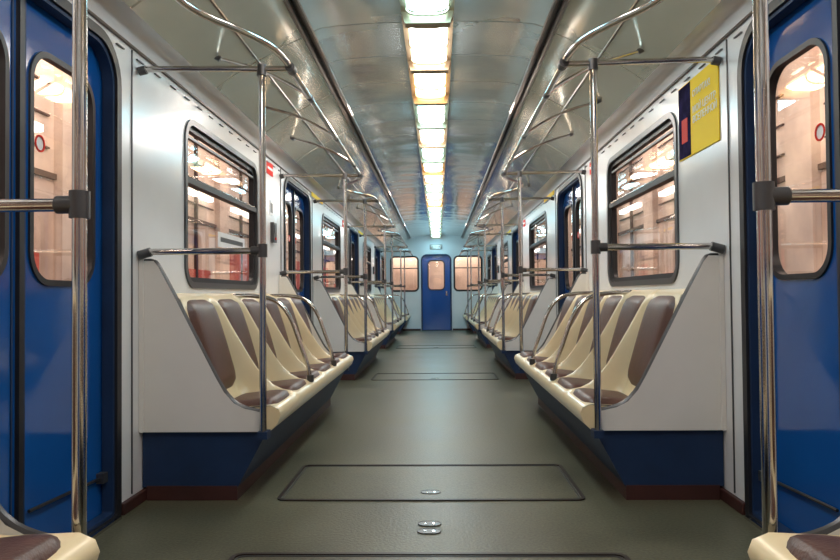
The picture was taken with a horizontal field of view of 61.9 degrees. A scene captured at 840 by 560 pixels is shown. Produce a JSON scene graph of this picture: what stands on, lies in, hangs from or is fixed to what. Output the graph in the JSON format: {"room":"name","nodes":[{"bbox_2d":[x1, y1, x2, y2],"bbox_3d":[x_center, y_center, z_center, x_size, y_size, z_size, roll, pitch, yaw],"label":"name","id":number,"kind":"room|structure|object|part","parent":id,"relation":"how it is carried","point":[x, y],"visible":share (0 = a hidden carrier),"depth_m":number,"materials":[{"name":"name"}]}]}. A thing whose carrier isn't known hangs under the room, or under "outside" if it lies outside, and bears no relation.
{"room":"train carriage","nodes":[
{"label":"train carriage","id":0,"kind":"room"},
{"bbox_2d":[68,0,383,501],"bbox_3d":[-1.156,0.100,8.833,0.060,2.040,18.600,-1,-1,1],"label":"wall","id":1,"kind":"structure","parent":0,"point":[161,113],"depth_m":3.40,"materials":[{"name":"white plastic"}]},
{"bbox_2d":[0,0,121,538],"bbox_3d":[-1.319,-0.009,2.336,0.110,2.030,1.272,-1,-1,1],"label":"door","id":2,"kind":"structure","parent":1,"relation":"in","point":[36,310],"depth_m":2.54,"materials":[{"name":"blue metal"}]},
{"bbox_2d":[121,487,146,514],"bbox_3d":[-1.106,1.094,8.815,0.022,0.050,18.610,-1,-1,1],"label":"baseboard","id":3,"kind":"structure","parent":1,"relation":"attached to","point":[139,497],"depth_m":3.05,"materials":[{"name":"brown plastic"}]},
{"bbox_2d":[184,119,258,289],"bbox_3d":[-1.259,-0.407,4.504,0.055,0.934,1.524,-1,-1,1],"label":"window","id":4,"kind":"structure","parent":1,"relation":"in","point":[192,127],"depth_m":4.45,"materials":[{"name":"grey metal"}]},
{"bbox_2d":[218,232,244,247],"bbox_3d":[-1.260,-0.251,4.691,0.004,0.095,0.600,-1,-1,1],"label":"window sticker","id":5,"kind":"object","parent":4,"relation":"attached to","point":[224,240],"visible":0.89,"depth_m":4.63,"materials":[{"name":"white paper"}]},
{"bbox_2d":[88,0,388,250],"bbox_3d":[-1.080,-0.927,8.852,0.110,0.108,18.600,-1,-1,1],"label":"trim","id":6,"kind":"structure","parent":1,"relation":"attached to","point":[116,16],"depth_m":3.78,"materials":[{"name":"white laminate"}]},
{"bbox_2d":[131,50,380,493],"bbox_3d":[-1.118,0.083,9.007,0.006,1.960,14.866,-1,-1,1],"label":"trim","id":7,"kind":"structure","parent":1,"relation":"attached to","point":[131,50],"depth_m":3.09,"materials":[{"name":"grey metal"}]},
{"bbox_2d":[266,160,272,176],"bbox_3d":[-1.212,-0.898,5.654,0.006,0.100,0.200,-1,-1,1],"label":"sticker","id":8,"kind":"object","parent":1,"relation":"attached to","point":[269,167],"visible":1,"depth_m":5.63,"materials":[{"name":"red plastic"}]},
{"bbox_2d":[270,200,272,215],"bbox_3d":[-1.210,-0.587,5.707,0.003,0.120,0.120,-1,-1,1],"label":"sticker","id":9,"kind":"object","parent":1,"relation":"attached to","point":[271,202],"visible":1,"depth_m":5.70,"materials":[{"name":"white paper"}]},
{"bbox_2d":[270,222,276,242],"bbox_3d":[-1.192,-0.387,5.717,0.035,0.160,0.110,-1,-1,1],"label":"intercom panel","id":10,"kind":"object","parent":1,"relation":"attached to","point":[273,226],"visible":1,"depth_m":5.66,"materials":[{"name":"grey metal"}]},
{"bbox_2d":[283,177,311,319],"bbox_3d":[-1.204,0.085,6.783,0.110,2.030,1.272,-1,-1,1],"label":"door","id":11,"kind":"structure","parent":1,"relation":"in","point":[295,196],"depth_m":7.13,"materials":[{"name":"blue metal"}]},
{"bbox_2d":[310,192,322,204],"bbox_3d":[-1.151,-0.910,7.803,0.019,0.055,0.700,-1,-1,1],"label":"strip","id":12,"kind":"object","parent":1,"relation":"attached to","point":[312,194],"visible":0.79,"depth_m":7.67,"materials":[{"name":"yellow plastic"}]},
{"bbox_2d":[322,213,340,291],"bbox_3d":[-1.144,-0.313,8.951,0.055,0.934,1.524,-1,-1,1],"label":"window","id":13,"kind":"structure","parent":1,"relation":"in","point":[331,231],"depth_m":9.04,"materials":[{"name":"clear glass"}]},
{"bbox_2d":[348,225,358,294],"bbox_3d":[-1.089,0.180,11.231,0.110,2.030,1.272,-1,-1,1],"label":"door","id":14,"kind":"structure","parent":1,"relation":"in","point":[353,243],"depth_m":11.73,"materials":[{"name":"blue metal"}]},
{"bbox_2d":[363,242,371,292],"bbox_3d":[-1.029,-0.218,13.399,0.055,0.934,1.524,-1,-1,1],"label":"window","id":15,"kind":"structure","parent":1,"relation":"in","point":[369,278],"depth_m":13.95,"materials":[{"name":"clear glass"}]},
{"bbox_2d":[375,247,380,291],"bbox_3d":[-0.974,0.274,15.678,0.110,2.030,1.272,-1,-1,1],"label":"door","id":16,"kind":"structure","parent":1,"relation":"in","point":[377,249],"depth_m":16.18,"materials":[{"name":"blue metal"}]},
{"bbox_2d":[381,255,383,287],"bbox_3d":[-0.929,-0.136,17.272,0.055,0.934,1.074,-1,-1,1],"label":"window","id":17,"kind":"structure","parent":1,"relation":"in","point":[382,256],"depth_m":17.47,"materials":[{"name":"grey metal"}]},
{"bbox_2d":[175,0,418,291],"bbox_3d":[-0.640,-0.476,8.857,0.750,1.172,18.610,-1,-1,1],"label":"handrail","id":18,"kind":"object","parent":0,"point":[417,268],"depth_m":3.65,"materials":[{"name":"silver metal"}]},
{"bbox_3d":[-0.678,-0.941,8.842,0.520,0.257,18.560,-1,-1,1],"label":"overhead handrail","id":19,"kind":"part","parent":18,"relation":"part of","materials":[{"name":"silver metal"}]},
{"bbox_2d":[122,0,721,249],"bbox_3d":[0.172,-1.212,8.826,2.720,0.440,18.600,-1,-1,1],"label":"ceiling","id":20,"kind":"structure","parent":0,"point":[494,42],"depth_m":4.61,"materials":[{"name":"metal"}]},
{"bbox_2d":[209,0,410,243],"bbox_3d":[-0.633,-1.221,8.847,0.320,0.188,18.600,-1,-1,1],"label":"trim","id":21,"kind":"structure","parent":20,"relation":"attached to","point":[294,7],"depth_m":4.75,"materials":[{"name":"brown metal"}]},
{"bbox_2d":[399,0,454,27],"bbox_3d":[0.031,-1.418,3.411,0.284,0.083,0.820,-1,-1,1],"label":"ceiling light fixture","id":22,"kind":"object","parent":20,"relation":"attached to","point":[415,13],"depth_m":3.75,"materials":[{"name":"white plastic"}]},
{"bbox_2d":[401,15,453,73],"bbox_3d":[0.052,-1.401,4.201,0.284,0.083,0.820,-1,-1,1],"label":"ceiling light fixture","id":23,"kind":"object","parent":20,"relation":"attached to","point":[428,50],"depth_m":4.19,"materials":[{"name":"white plastic"}]},
{"bbox_2d":[408,65,450,105],"bbox_3d":[0.072,-1.385,4.990,0.284,0.083,0.820,-1,-1,1],"label":"ceiling light fixture","id":24,"kind":"object","parent":20,"relation":"attached to","point":[426,89],"depth_m":5.02,"materials":[{"name":"white plastic"}]},
{"bbox_2d":[412,99,448,129],"bbox_3d":[0.093,-1.368,5.780,0.284,0.083,0.820,-1,-1,1],"label":"ceiling light fixture","id":25,"kind":"object","parent":20,"relation":"attached to","point":[426,117],"depth_m":5.83,"materials":[{"name":"white plastic"}]},
{"bbox_2d":[415,122,447,148],"bbox_3d":[0.113,-1.351,6.569,0.284,0.083,0.820,-1,-1,1],"label":"ceiling light fixture","id":26,"kind":"object","parent":20,"relation":"attached to","point":[427,139],"depth_m":6.64,"materials":[{"name":"white plastic"}]},
{"bbox_2d":[418,142,446,163],"bbox_3d":[0.133,-1.334,7.359,0.284,0.083,0.820,-1,-1,1],"label":"ceiling light fixture","id":27,"kind":"object","parent":20,"relation":"attached to","point":[427,156],"depth_m":7.46,"materials":[{"name":"white plastic"}]},
{"bbox_2d":[420,158,445,175],"bbox_3d":[0.154,-1.317,8.149,0.284,0.083,0.820,-1,-1,1],"label":"ceiling light fixture","id":28,"kind":"object","parent":20,"relation":"attached to","point":[427,169],"depth_m":8.25,"materials":[{"name":"white plastic"}]},
{"bbox_2d":[422,172,444,185],"bbox_3d":[0.174,-1.301,8.938,0.284,0.083,0.820,-1,-1,1],"label":"ceiling light fixture","id":29,"kind":"object","parent":20,"relation":"attached to","point":[428,180],"depth_m":9.07,"materials":[{"name":"white plastic"}]},
{"bbox_2d":[423,182,443,193],"bbox_3d":[0.195,-1.284,9.728,0.284,0.083,0.820,-1,-1,1],"label":"ceiling light fixture","id":30,"kind":"object","parent":20,"relation":"attached to","point":[428,189],"depth_m":9.84,"materials":[{"name":"white plastic"}]},
{"bbox_2d":[424,190,443,201],"bbox_3d":[0.215,-1.267,10.517,0.284,0.083,0.820,-1,-1,1],"label":"ceiling light fixture","id":31,"kind":"object","parent":20,"relation":"attached to","point":[429,197],"depth_m":10.64,"materials":[{"name":"white plastic"}]},
{"bbox_2d":[425,197,443,207],"bbox_3d":[0.235,-1.250,11.307,0.284,0.083,0.820,-1,-1,1],"label":"ceiling light fixture","id":32,"kind":"object","parent":20,"relation":"attached to","point":[438,204],"depth_m":11.50,"materials":[{"name":"white plastic"}]},
{"bbox_2d":[426,205,442,212],"bbox_3d":[0.256,-1.234,12.096,0.284,0.083,0.820,-1,-1,1],"label":"ceiling light fixture","id":33,"kind":"object","parent":20,"relation":"attached to","point":[430,210],"depth_m":12.33,"materials":[{"name":"white plastic"}]},
{"bbox_2d":[427,211,442,217],"bbox_3d":[0.276,-1.217,12.886,0.284,0.083,0.820,-1,-1,1],"label":"ceiling light fixture","id":34,"kind":"object","parent":20,"relation":"attached to","point":[430,215],"depth_m":13.06,"materials":[{"name":"white plastic"}]},
{"bbox_2d":[428,220,441,225],"bbox_3d":[0.317,-1.183,14.465,0.284,0.083,0.820,-1,-1,1],"label":"ceiling light fixture","id":35,"kind":"object","parent":20,"relation":"attached to","point":[433,223],"depth_m":14.44,"materials":[{"name":"white plastic"}]},
{"bbox_2d":[428,215,442,222],"bbox_3d":[0.297,-1.200,13.675,0.284,0.083,0.820,-1,-1,1],"label":"ceiling light fixture","id":36,"kind":"object","parent":20,"relation":"attached to","point":[431,220],"depth_m":13.82,"materials":[{"name":"white plastic"}]},
{"bbox_2d":[429,225,441,229],"bbox_3d":[0.338,-1.166,15.255,0.284,0.083,0.820,-1,-1,1],"label":"ceiling light fixture","id":37,"kind":"object","parent":20,"relation":"attached to","point":[431,227],"depth_m":15.54,"materials":[{"name":"white plastic"}]},
{"bbox_2d":[429,228,441,232],"bbox_3d":[0.358,-1.150,16.044,0.284,0.083,0.820,-1,-1,1],"label":"ceiling light fixture","id":38,"kind":"object","parent":20,"relation":"attached to","point":[431,231],"depth_m":16.32,"materials":[{"name":"white plastic"}]},
{"bbox_2d":[430,231,441,235],"bbox_3d":[0.378,-1.133,16.834,0.284,0.083,0.820,-1,-1,1],"label":"ceiling light fixture","id":39,"kind":"object","parent":20,"relation":"attached to","point":[432,234],"depth_m":17.14,"materials":[{"name":"white plastic"}]},
{"bbox_2d":[461,0,638,242],"bbox_3d":[0.977,-1.236,8.806,0.320,0.188,18.600,-1,-1,1],"label":"trim","id":40,"kind":"structure","parent":20,"relation":"attached to","point":[558,7],"depth_m":4.79,"materials":[{"name":"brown metal"}]},
{"bbox_2d":[94,330,761,559],"bbox_3d":[0.193,1.134,8.776,2.740,0.066,18.700,-1,-1,1],"label":"floor","id":41,"kind":"structure","parent":0,"point":[502,420],"depth_m":3.16,"materials":[{"name":"grey rubber"}]},
{"bbox_2d":[0,532,99,559],"bbox_3d":[-1.016,0.470,0.539,0.631,0.942,1.909,-1,-1,1],"label":"bench","id":42,"kind":"object","parent":41,"relation":"on","point":[75,545],"visible":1,"depth_m":1.38,"materials":[{"name":"beige plastic"}]},
{"bbox_2d":[0,504,49,534],"bbox_3d":[-1.036,0.258,1.507,0.549,0.792,0.040,-1,-1,1],"label":"end panel","id":43,"kind":"object","parent":42,"relation":"attached to","point":[9,525],"visible":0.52,"depth_m":1.49,"materials":[{"name":"grey metal"}]},
{"bbox_2d":[0,0,90,534],"bbox_3d":[-0.954,-0.167,1.534,0.720,1.686,0.080,-1,-1,1],"label":"pole","id":44,"kind":"object","parent":43,"relation":"attached to","point":[77,205],"visible":1,"depth_m":1.53,"materials":[{"name":"metal"}]},
{"bbox_2d":[143,293,352,500],"bbox_3d":[-0.912,0.555,4.549,0.631,0.942,2.754,-1,-1,1],"label":"bench","id":45,"kind":"object","parent":41,"relation":"on","point":[302,378],"visible":0.95,"depth_m":3.54,"materials":[{"name":"beige plastic"}]},
{"bbox_2d":[139,258,259,432],"bbox_3d":[-0.993,0.293,3.171,0.549,0.792,0.040,-1,-1,1],"label":"end panel","id":46,"kind":"object","parent":45,"relation":"attached to","point":[181,390],"visible":0.96,"depth_m":3.16,"materials":[{"name":"plastic"}]},
{"bbox_2d":[137,62,296,439],"bbox_3d":[-0.912,-0.132,3.158,0.720,1.686,0.080,-1,-1,1],"label":"pole","id":47,"kind":"object","parent":46,"relation":"attached to","point":[261,250],"visible":0.99,"depth_m":3.14,"materials":[{"name":"metal"}]},
{"bbox_2d":[278,275,329,353],"bbox_3d":[-0.922,0.352,5.940,0.549,0.792,0.040,-1,-1,1],"label":"end panel","id":48,"kind":"object","parent":45,"relation":"attached to","point":[285,284],"visible":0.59,"depth_m":5.93,"materials":[{"name":"plastic"}]},
{"bbox_2d":[279,173,362,370],"bbox_3d":[-0.840,-0.073,5.967,0.720,1.686,0.080,-1,-1,1],"label":"pole","id":49,"kind":"object","parent":48,"relation":"attached to","point":[344,271],"visible":0.93,"depth_m":5.97,"materials":[{"name":"metal"}]},
{"bbox_2d":[329,294,389,379],"bbox_3d":[-0.797,0.649,8.997,0.631,0.942,2.754,-1,-1,1],"label":"bench","id":50,"kind":"object","parent":41,"relation":"on","point":[376,336],"visible":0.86,"depth_m":8.52,"materials":[{"name":"beige plastic"}]},
{"bbox_2d":[314,280,363,351],"bbox_3d":[-0.878,0.387,7.619,0.549,0.792,0.040,-1,-1,1],"label":"end panel","id":51,"kind":"object","parent":50,"relation":"attached to","point":[333,323],"visible":0.89,"depth_m":7.61,"materials":[{"name":"plastic"}]},
{"bbox_2d":[313,199,378,353],"bbox_3d":[-0.797,-0.038,7.606,0.720,1.686,0.080,-1,-1,1],"label":"pole","id":52,"kind":"object","parent":51,"relation":"attached to","point":[364,276],"visible":0.97,"depth_m":7.58,"materials":[{"name":"metal"}]},
{"bbox_2d":[348,284,372,322],"bbox_3d":[-0.807,0.446,10.387,0.549,0.792,0.040,-1,-1,1],"label":"end panel","id":53,"kind":"object","parent":50,"relation":"attached to","point":[351,290],"visible":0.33,"depth_m":10.39,"materials":[{"name":"laminate"}]},
{"bbox_2d":[347,225,394,337],"bbox_3d":[-0.725,0.022,10.414,0.720,1.686,0.080,-1,-1,1],"label":"pole","id":54,"kind":"object","parent":53,"relation":"attached to","point":[384,281],"visible":0.86,"depth_m":10.41,"materials":[{"name":"metal"}]},
{"bbox_2d":[369,294,403,348],"bbox_3d":[-0.682,0.744,13.444,0.631,0.942,2.754,-1,-1,1],"label":"bench","id":55,"kind":"object","parent":41,"relation":"on","point":[378,300],"visible":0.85,"depth_m":12.97,"materials":[{"name":"beige plastic"}]},
{"bbox_2d":[360,285,391,330],"bbox_3d":[-0.763,0.482,12.066,0.549,0.792,0.040,-1,-1,1],"label":"end panel","id":56,"kind":"object","parent":55,"relation":"attached to","point":[372,309],"visible":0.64,"depth_m":12.05,"materials":[{"name":"plastic"}]},
{"bbox_2d":[359,234,400,331],"bbox_3d":[-0.682,0.057,12.053,0.720,1.686,0.080,-1,-1,1],"label":"pole","id":57,"kind":"object","parent":56,"relation":"attached to","point":[391,235],"visible":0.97,"depth_m":12.03,"materials":[{"name":"metal"}]},
{"bbox_2d":[374,287,387,305],"bbox_3d":[-0.692,0.541,14.835,0.549,0.792,0.040,-1,-1,1],"label":"end panel","id":58,"kind":"object","parent":55,"relation":"attached to","point":[376,289],"visible":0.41,"depth_m":14.84,"materials":[{"name":"laminate"}]},
{"bbox_2d":[374,246,407,317],"bbox_3d":[-0.610,0.116,14.862,0.720,1.686,0.080,-1,-1,1],"label":"pole","id":59,"kind":"object","parent":58,"relation":"attached to","point":[400,247],"visible":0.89,"depth_m":14.86,"materials":[{"name":"metal"}]},
{"bbox_2d":[389,295,409,333],"bbox_3d":[-0.582,0.826,17.297,0.631,0.942,1.564,-1,-1,1],"label":"bench","id":60,"kind":"object","parent":41,"relation":"on","point":[400,330],"visible":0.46,"depth_m":17.02,"materials":[{"name":"beige plastic"}]},
{"bbox_2d":[381,288,403,318],"bbox_3d":[-0.648,0.576,16.514,0.549,0.792,0.040,-1,-1,1],"label":"end panel","id":61,"kind":"object","parent":60,"relation":"attached to","point":[388,302],"visible":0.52,"depth_m":16.50,"materials":[{"name":"laminate"}]},
{"bbox_2d":[380,251,410,321],"bbox_3d":[-0.567,0.151,16.501,0.720,1.686,0.080,-1,-1,1],"label":"pole","id":62,"kind":"object","parent":61,"relation":"attached to","point":[404,286],"visible":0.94,"depth_m":16.48,"materials":[{"name":"metal"}]},
{"bbox_2d":[417,528,440,533],"bbox_3d":[0.036,0.976,2.720,0.094,0.004,0.062,-1,-1,1],"label":"latch plate","id":63,"kind":"object","parent":41,"relation":"on","point":[421,530],"visible":1,"depth_m":2.71,"materials":[{"name":"metal"}]},
{"bbox_2d":[418,521,440,526],"bbox_3d":[0.038,0.978,2.810,0.094,0.004,0.062,-1,-1,1],"label":"latch plate","id":64,"kind":"object","parent":41,"relation":"on","point":[421,523],"visible":1,"depth_m":2.81,"materials":[{"name":"metal"}]},
{"bbox_2d":[421,490,440,493],"bbox_3d":[0.050,0.987,3.260,0.094,0.004,0.062,-1,-1,1],"label":"latch plate","id":65,"kind":"object","parent":41,"relation":"on","point":[422,491],"visible":1,"depth_m":3.26,"materials":[{"name":"metal"}]},
{"bbox_2d":[463,294,482,333],"bbox_3d":[1.398,0.807,17.246,0.631,0.942,1.564,-1,-1,1],"label":"bench","id":66,"kind":"object","parent":41,"relation":"on","point":[465,313],"visible":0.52,"depth_m":16.98,"materials":[{"name":"beige plastic"}]},
{"bbox_2d":[469,287,491,317],"bbox_3d":[1.419,0.557,16.461,0.549,0.792,0.040,-1,-1,1],"label":"end panel","id":67,"kind":"object","parent":66,"relation":"attached to","point":[489,289],"visible":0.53,"depth_m":16.45,"materials":[{"name":"laminate"}]},
{"bbox_2d":[461,250,491,321],"bbox_3d":[1.329,0.134,16.452,0.720,1.686,0.080,-1,-1,1],"label":"pole","id":68,"kind":"object","parent":67,"relation":"attached to","point":[463,250],"visible":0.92,"depth_m":16.43,"materials":[{"name":"metal"}]},
{"bbox_2d":[468,293,501,347],"bbox_3d":[1.298,0.725,13.393,0.631,0.942,2.754,-1,-1,1],"label":"bench","id":69,"kind":"object","parent":41,"relation":"on","point":[492,298],"visible":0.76,"depth_m":12.93,"materials":[{"name":"beige plastic"}]},
{"bbox_2d":[486,286,497,301],"bbox_3d":[1.375,0.521,14.782,0.549,0.792,0.040,-1,-1,1],"label":"end panel","id":70,"kind":"object","parent":69,"relation":"attached to","point":[495,289],"visible":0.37,"depth_m":14.77,"materials":[{"name":"laminate"}]},
{"bbox_2d":[463,245,497,324],"bbox_3d":[1.287,0.099,14.813,0.720,1.686,0.080,-1,-1,1],"label":"pole","id":71,"kind":"object","parent":70,"relation":"attached to","point":[470,246],"visible":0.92,"depth_m":14.82,"materials":[{"name":"metal"}]},
{"bbox_2d":[480,284,511,329],"bbox_3d":[1.304,0.463,12.013,0.549,0.792,0.040,-1,-1,1],"label":"end panel","id":72,"kind":"object","parent":69,"relation":"attached to","point":[508,289],"visible":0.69,"depth_m":12.00,"materials":[{"name":"plastic"}]},
{"bbox_2d":[469,233,511,331],"bbox_3d":[1.214,0.039,12.005,0.720,1.686,0.080,-1,-1,1],"label":"pole","id":73,"kind":"object","parent":72,"relation":"attached to","point":[477,235],"visible":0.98,"depth_m":11.99,"materials":[{"name":"metal"}]},
{"bbox_2d":[481,292,539,378],"bbox_3d":[1.183,0.631,8.946,0.631,0.942,2.754,-1,-1,1],"label":"bench","id":74,"kind":"object","parent":41,"relation":"on","point":[493,334],"visible":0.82,"depth_m":8.47,"materials":[{"name":"beige plastic"}]},
{"bbox_2d":[499,282,523,319],"bbox_3d":[1.260,0.427,10.334,0.549,0.792,0.040,-1,-1,1],"label":"end panel","id":75,"kind":"object","parent":74,"relation":"attached to","point":[516,290],"visible":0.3,"depth_m":10.32,"materials":[{"name":"laminate"}]},
{"bbox_2d":[474,224,522,337],"bbox_3d":[1.172,0.004,10.365,0.720,1.686,0.080,-1,-1,1],"label":"pole","id":76,"kind":"object","parent":75,"relation":"attached to","point":[483,225],"visible":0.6,"depth_m":10.37,"materials":[{"name":"metal"}]},
{"bbox_2d":[505,278,555,350],"bbox_3d":[1.189,0.368,7.566,0.549,0.792,0.040,-1,-1,1],"label":"end panel","id":77,"kind":"object","parent":74,"relation":"attached to","point":[531,327],"visible":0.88,"depth_m":7.55,"materials":[{"name":"plastic"}]},
{"bbox_2d":[487,196,555,352],"bbox_3d":[1.099,-0.055,7.557,0.720,1.686,0.080,-1,-1,1],"label":"pole","id":78,"kind":"object","parent":77,"relation":"attached to","point":[503,274],"visible":0.96,"depth_m":7.54,"materials":[{"name":"metal"}]},
{"bbox_2d":[514,288,723,499],"bbox_3d":[1.068,0.536,4.498,0.631,0.942,2.754,-1,-1,1],"label":"bench","id":79,"kind":"object","parent":41,"relation":"on","point":[641,465],"visible":0.91,"depth_m":3.46,"materials":[{"name":"beige plastic"}]},
{"bbox_2d":[536,272,588,351],"bbox_3d":[1.145,0.333,5.887,0.549,0.792,0.040,-1,-1,1],"label":"end panel","id":80,"kind":"object","parent":79,"relation":"attached to","point":[581,283],"visible":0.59,"depth_m":5.88,"materials":[{"name":"plastic"}]},
{"bbox_2d":[501,170,587,369],"bbox_3d":[1.057,-0.090,5.918,0.720,1.686,0.080,-1,-1,1],"label":"pole","id":81,"kind":"object","parent":80,"relation":"attached to","point":[519,174],"visible":0.92,"depth_m":5.92,"materials":[{"name":"metal"}]},
{"bbox_2d":[601,252,726,430],"bbox_3d":[1.074,0.274,3.118,0.549,0.792,0.040,-1,-1,1],"label":"end panel","id":82,"kind":"object","parent":79,"relation":"attached to","point":[682,386],"visible":0.93,"depth_m":3.10,"materials":[{"name":"plastic"}]},
{"bbox_2d":[557,55,724,438],"bbox_3d":[0.984,-0.150,3.110,0.720,1.686,0.080,-1,-1,1],"label":"pole","id":83,"kind":"object","parent":82,"relation":"attached to","point":[596,247],"visible":0.99,"depth_m":3.09,"materials":[{"name":"metal"}]},
{"bbox_2d":[747,532,839,559],"bbox_3d":[0.965,0.451,0.488,0.631,0.942,1.909,-1,-1,1],"label":"bench","id":84,"kind":"object","parent":41,"relation":"on","point":[770,545],"visible":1,"depth_m":1.34,"materials":[{"name":"beige plastic"}]},
{"bbox_2d":[800,516,839,534],"bbox_3d":[1.031,0.238,1.454,0.549,0.792,0.040,-1,-1,1],"label":"end panel","id":85,"kind":"object","parent":84,"relation":"attached to","point":[833,528],"visible":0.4,"depth_m":1.45,"materials":[{"name":"laminate"}]},
{"bbox_2d":[752,0,839,534],"bbox_3d":[0.942,-0.184,1.485,0.720,1.686,0.080,-1,-1,1],"label":"pole","id":86,"kind":"object","parent":85,"relation":"attached to","point":[766,196],"visible":1,"depth_m":1.49,"materials":[{"name":"metal"}]},
{"bbox_2d":[386,236,486,330],"bbox_3d":[0.422,0.045,18.123,2.720,2.520,0.050,-1,-1,1],"label":"wall","id":87,"kind":"structure","parent":0,"point":[419,246],"depth_m":18.11,"materials":[{"name":"white laminate"}]},
{"bbox_2d":[430,245,441,248],"bbox_3d":[0.414,-0.855,18.108,0.320,0.120,0.020,-1,-1,1],"label":"air vent","id":88,"kind":"object","parent":87,"relation":"in","point":[431,246],"visible":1,"depth_m":18.10,"materials":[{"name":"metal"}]},
{"bbox_2d":[421,254,451,330],"bbox_3d":[0.425,0.329,18.116,0.790,1.998,0.072,-1,-1,1],"label":"door","id":89,"kind":"structure","parent":87,"relation":"in","point":[436,304],"depth_m":18.11,"materials":[{"name":"blue paint"}]},
{"bbox_2d":[403,328,470,330],"bbox_3d":[0.432,1.279,18.062,2.560,0.050,0.020,-1,-1,1],"label":"baseboard","id":90,"kind":"structure","parent":87,"relation":"attached to","point":[453,328],"depth_m":18.05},
{"bbox_2d":[453,0,663,290],"bbox_3d":[0.999,-0.491,8.815,0.750,1.172,18.610,-1,-1,1],"label":"handrail","id":91,"kind":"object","parent":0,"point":[455,257],"depth_m":3.76,"materials":[{"name":"silver metal"}]},
{"bbox_3d":[1.027,-0.957,8.799,0.520,0.257,18.560,-1,-1,1],"label":"overhead handrail","id":92,"kind":"part","parent":91,"relation":"part of","materials":[{"name":"silver metal"}]},
{"bbox_2d":[487,0,771,501],"bbox_3d":[1.523,0.075,8.764,0.060,2.040,18.600,-1,-1,1],"label":"wall","id":93,"kind":"structure","parent":0,"point":[703,176],"depth_m":3.30,"materials":[{"name":"white plastic"}]},
{"bbox_2d":[487,254,490,286],"bbox_3d":[1.725,-0.161,17.203,0.055,0.934,1.074,-1,-1,1],"label":"window","id":94,"kind":"structure","parent":93,"relation":"in","point":[489,255],"depth_m":17.59,"materials":[{"name":"grey metal"}]},
{"bbox_2d":[492,244,496,288],"bbox_3d":[1.695,0.249,15.610,0.110,2.030,1.272,-1,-1,1],"label":"door","id":95,"kind":"structure","parent":93,"relation":"in","point":[494,249],"depth_m":16.17,"materials":[{"name":"blue metal"}]},
{"bbox_2d":[500,240,508,291],"bbox_3d":[1.625,-0.243,13.331,0.055,0.934,1.524,-1,-1,1],"label":"window","id":96,"kind":"structure","parent":93,"relation":"in","point":[506,241],"depth_m":13.40,"materials":[{"name":"clear glass"}]},
{"bbox_2d":[512,225,518,291],"bbox_3d":[1.580,0.155,11.162,0.110,2.030,1.272,-1,-1,1],"label":"door","id":97,"kind":"structure","parent":93,"relation":"in","point":[515,259],"depth_m":11.74,"materials":[{"name":"blue metal"}]},
{"bbox_2d":[529,211,546,290],"bbox_3d":[1.510,-0.338,8.883,0.055,0.934,1.524,-1,-1,1],"label":"window","id":98,"kind":"structure","parent":93,"relation":"in","point":[538,225],"depth_m":8.99,"materials":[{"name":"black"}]},
{"bbox_2d":[544,190,555,202],"bbox_3d":[1.449,-0.932,7.837,0.019,0.055,0.700,-1,-1,1],"label":"strip","id":99,"kind":"object","parent":93,"relation":"attached to","point":[553,192],"visible":0.89,"depth_m":7.70,"materials":[{"name":"yellow paper"}]},
{"bbox_2d":[557,173,583,312],"bbox_3d":[1.465,0.060,6.715,0.110,2.030,1.272,-1,-1,1],"label":"door","id":100,"kind":"structure","parent":93,"relation":"in","point":[571,191],"depth_m":7.03,"materials":[{"name":"blue metal"}]},
{"bbox_2d":[497,39,735,492],"bbox_3d":[1.494,0.059,8.940,0.006,1.960,14.866,-1,-1,1],"label":"trim","id":101,"kind":"structure","parent":93,"relation":"attached to","point":[726,39],"depth_m":3.03,"materials":[{"name":"grey metal"}]},
{"bbox_2d":[483,0,751,251],"bbox_3d":[1.429,-0.950,8.788,0.110,0.108,18.600,-1,-1,1],"label":"trim","id":102,"kind":"structure","parent":93,"relation":"attached to","point":[727,16],"depth_m":3.84,"materials":[{"name":"white metal"}]},
{"bbox_2d":[606,112,679,286],"bbox_3d":[1.395,-0.432,4.436,0.055,0.934,1.524,-1,-1,1],"label":"window","id":103,"kind":"structure","parent":93,"relation":"in","point":[666,122],"depth_m":4.36,"materials":[{"name":"grey metal"}]},
{"bbox_2d":[678,64,719,161],"bbox_3d":[1.342,-0.807,3.387,0.008,0.375,0.515,-1,-1,1],"label":"advertising poster","id":104,"kind":"object","parent":93,"relation":"attached to","point":[699,98],"visible":1,"depth_m":3.35,"materials":[{"name":"yellow paper"}]},
{"bbox_2d":[720,486,744,514],"bbox_3d":[1.491,1.070,8.749,0.022,0.050,18.610,-1,-1,1],"label":"baseboard","id":105,"kind":"structure","parent":93,"relation":"attached to","point":[736,503],"depth_m":2.98,"materials":[{"name":"brown plastic"}]},
{"bbox_2d":[737,0,839,532],"bbox_3d":[1.350,-0.034,2.267,0.110,2.030,1.272,-1,-1,1],"label":"door","id":106,"kind":"structure","parent":93,"relation":"in","point":[806,305],"depth_m":2.57,"materials":[{"name":"blue metal"}]},
{"label":"outside","id":107,"kind":"structure","parent":0,"visible":0},
{"bbox_2d":[34,7,299,288],"bbox_3d":[-3.095,-0.391,12.195,0.280,5.200,36.200,-1,-1,1],"label":"wall","id":108,"kind":"structure","parent":107,"point":[208,215],"depth_m":6.22,"materials":[{"name":"stone"}]},
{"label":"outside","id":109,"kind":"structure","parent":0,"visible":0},
{"bbox_2d":[579,46,827,277],"bbox_3d":[3.623,-0.454,12.023,0.280,5.200,36.200,-1,-1,1],"label":"wall","id":110,"kind":"structure","parent":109,"point":[800,92],"depth_m":6.37,"materials":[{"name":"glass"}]},
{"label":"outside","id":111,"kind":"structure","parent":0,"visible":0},
{"bbox_2d":[393,257,480,289],"bbox_3d":[0.184,0.107,8.798,3.400,4.000,22.000,-1,-1,1],"label":"wall","id":112,"kind":"structure","parent":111,"point":[436,268],"depth_m":19.70,"materials":[{"name":"glass"}]}
]}

